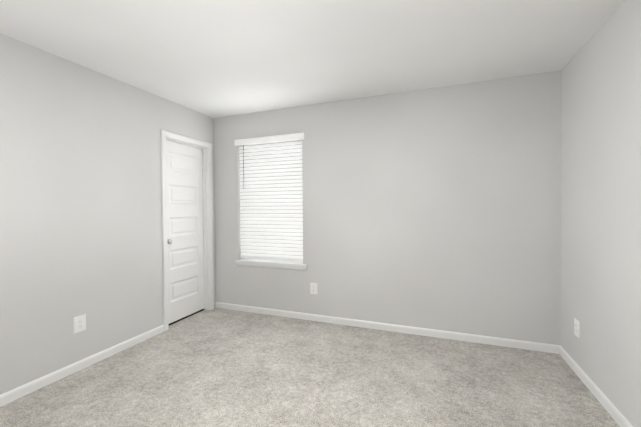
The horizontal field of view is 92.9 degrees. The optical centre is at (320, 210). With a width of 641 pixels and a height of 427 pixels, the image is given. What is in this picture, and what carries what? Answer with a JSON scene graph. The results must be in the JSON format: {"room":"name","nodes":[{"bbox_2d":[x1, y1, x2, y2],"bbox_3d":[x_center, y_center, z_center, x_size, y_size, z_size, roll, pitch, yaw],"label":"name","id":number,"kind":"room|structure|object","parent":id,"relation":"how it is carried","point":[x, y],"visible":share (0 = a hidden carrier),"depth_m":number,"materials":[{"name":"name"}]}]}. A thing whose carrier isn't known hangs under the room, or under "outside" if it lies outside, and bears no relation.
{"room":"empty bedroom","nodes":[
{"label":"empty bedroom","id":0,"kind":"room"},
{"bbox_2d":[0,33,215,394],"bbox_3d":[-2.091,0.103,2.173,0.115,2.540,4.400,0,1,21],"label":"wall","id":1,"kind":"structure","parent":0,"point":[80,197],"depth_m":2.41,"materials":[{"name":"grey paint"}]},
{"bbox_2d":[74,314,85,333],"bbox_3d":[-1.922,0.902,2.435,0.008,0.128,0.088,0,1,21],"label":"electrical outlet","id":2,"kind":"object","parent":1,"relation":"attached to","point":[80,323],"visible":1,"depth_m":2.43,"materials":[{"name":"white plastic"}]},
{"bbox_2d":[0,325,163,406],"bbox_3d":[-2.162,1.241,1.797,0.013,0.072,2.958,0,1,21],"label":"baseboard","id":3,"kind":"structure","parent":1,"relation":"attached to","point":[7,397],"depth_m":2.38,"materials":[{"name":"white wood"}]},
{"bbox_2d":[166,140,203,323],"bbox_3d":[-1.573,0.226,3.548,0.100,2.020,0.629,0,1,21],"label":"door","id":4,"kind":"structure","parent":1,"relation":"in","point":[185,232],"depth_m":3.56,"materials":[{"name":"white wood"}]},
{"bbox_2d":[161,130,213,330],"bbox_3d":[-1.560,0.202,3.542,0.132,2.102,0.759,0,1,21],"label":"door frame","id":5,"kind":"structure","parent":1,"relation":"attached to","point":[164,134],"depth_m":3.82,"materials":[{"name":"white wood"}]},
{"bbox_2d":[169,309,203,324],"bbox_3d":[-1.882,1.254,3.680,0.665,0.002,1.073,0,1,21],"label":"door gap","id":6,"kind":"structure","parent":0,"point":[186,317],"depth_m":3.58,"materials":[{"name":"black"}]},
{"bbox_2d":[0,308,619,426],"bbox_3d":[-0.313,1.341,1.513,4.270,0.150,4.400,0,1,21],"label":"floor carpet","id":7,"kind":"object","parent":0,"point":[217,367],"depth_m":2.21,"materials":[{"name":"beige carpet"}]},
{"bbox_2d":[0,0,623,117],"bbox_3d":[-0.333,-1.249,1.484,4.270,0.150,4.400,0,1,21],"label":"ceiling","id":8,"kind":"structure","parent":0,"point":[217,58],"depth_m":2.14,"materials":[{"name":"white paint"}]},
{"bbox_2d":[214,70,560,344],"bbox_3d":[0.382,0.020,3.349,4.270,2.440,0.160,0,1,21],"label":"wall","id":9,"kind":"structure","parent":0,"point":[437,208],"depth_m":3.02,"materials":[{"name":"grey paint"}]},
{"bbox_2d":[237,263,305,270],"bbox_3d":[-0.601,0.663,3.639,0.937,0.042,0.014,0,1,21],"label":"trim","id":10,"kind":"structure","parent":9,"relation":"attached to","point":[272,266],"depth_m":3.62,"materials":[{"name":"white wood"}]},
{"bbox_2d":[235,259,307,266],"bbox_3d":[-0.586,0.625,3.678,0.973,0.032,0.130,0,1,21],"label":"sill","id":11,"kind":"structure","parent":9,"relation":"attached to","point":[278,263],"depth_m":3.63,"materials":[{"name":"white wood"}]},
{"bbox_2d":[242,140,301,261],"bbox_3d":[-0.572,-0.119,3.761,0.885,1.515,0.055,0,1,21],"label":"window","id":12,"kind":"structure","parent":9,"relation":"in","point":[262,259],"depth_m":3.74,"materials":[{"name":"white plastic"}]},
{"bbox_2d":[310,282,317,293],"bbox_3d":[-0.076,0.878,3.446,0.088,0.128,0.008,0,1,21],"label":"electrical outlet","id":13,"kind":"object","parent":9,"relation":"attached to","point":[313,288],"visible":1,"depth_m":3.44,"materials":[{"name":"white plastic"}]},
{"bbox_2d":[215,302,559,353],"bbox_3d":[0.342,1.205,3.289,3.630,0.072,0.013,0,1,21],"label":"baseboard","id":14,"kind":"structure","parent":9,"relation":"attached to","point":[527,345],"depth_m":3.10,"materials":[{"name":"white wood"}]},
{"bbox_2d":[561,0,640,426],"bbox_3d":[1.446,0.040,0.826,0.115,2.440,4.400,0,1,21],"label":"wall","id":15,"kind":"structure","parent":0,"point":[601,186],"depth_m":1.92,"materials":[{"name":"grey paint"}]},
{"bbox_2d":[574,318,579,338],"bbox_3d":[1.952,0.894,2.320,0.008,0.128,0.088,0,1,21],"label":"electrical outlet","id":16,"kind":"object","parent":15,"relation":"attached to","point":[576,327],"visible":1,"depth_m":2.31,"materials":[{"name":"white plastic"}]},
{"bbox_2d":[556,345,632,426],"bbox_3d":[1.396,1.224,0.861,0.013,0.072,3.800,0,1,21],"label":"baseboard","id":17,"kind":"structure","parent":15,"relation":"attached to","point":[615,413],"depth_m":2.03,"materials":[{"name":"white wood"}]},
{"bbox_3d":[-0.609,-0.851,3.671,0.873,0.046,0.056,0,1,21],"label":"blind headrail","id":18,"kind":"object","parent":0,"visible":0},
{"bbox_2d":[243,145,243,176],"bbox_3d":[-0.948,-0.554,3.765,0.010,0.567,0.017,0,1,21],"label":"blind wand","id":19,"kind":"object","parent":18,"relation":"hanging from","point":[243,160],"visible":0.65,"depth_m":3.76,"materials":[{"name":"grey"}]},
{"bbox_2d":[264,143,265,249],"bbox_3d":[-0.669,-0.127,3.680,0.002,1.401,0.002,0,1,21],"label":"blind cord","id":20,"kind":"object","parent":18,"relation":"hanging from","point":[264,143],"depth_m":3.68,"materials":[{"name":"white fabric"}]},
{"bbox_2d":[241,255,302,261],"bbox_3d":[-0.598,0.573,3.687,0.865,0.040,0.024,0,1,21],"label":"rail","id":21,"kind":"object","parent":20,"relation":"hanging from","point":[273,258],"visible":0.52,"depth_m":3.67,"materials":[{"name":"white plastic"}]},
{"bbox_2d":[234,133,303,145],"bbox_3d":[-0.627,-0.850,3.623,0.941,0.074,0.022,0,1,21],"label":"blind valance","id":22,"kind":"object","parent":18,"relation":"attached to","point":[275,138],"visible":1,"depth_m":3.60,"materials":[{"name":"white plastic"}]},
{"bbox_2d":[239,140,302,258],"bbox_3d":[-0.604,-0.130,3.679,0.865,1.382,0.023,0,1,21],"label":"window blind slats","id":23,"kind":"object","parent":18,"relation":"hanging from","point":[271,197],"visible":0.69,"depth_m":3.67,"materials":[{"name":"white plastic"}]}
]}

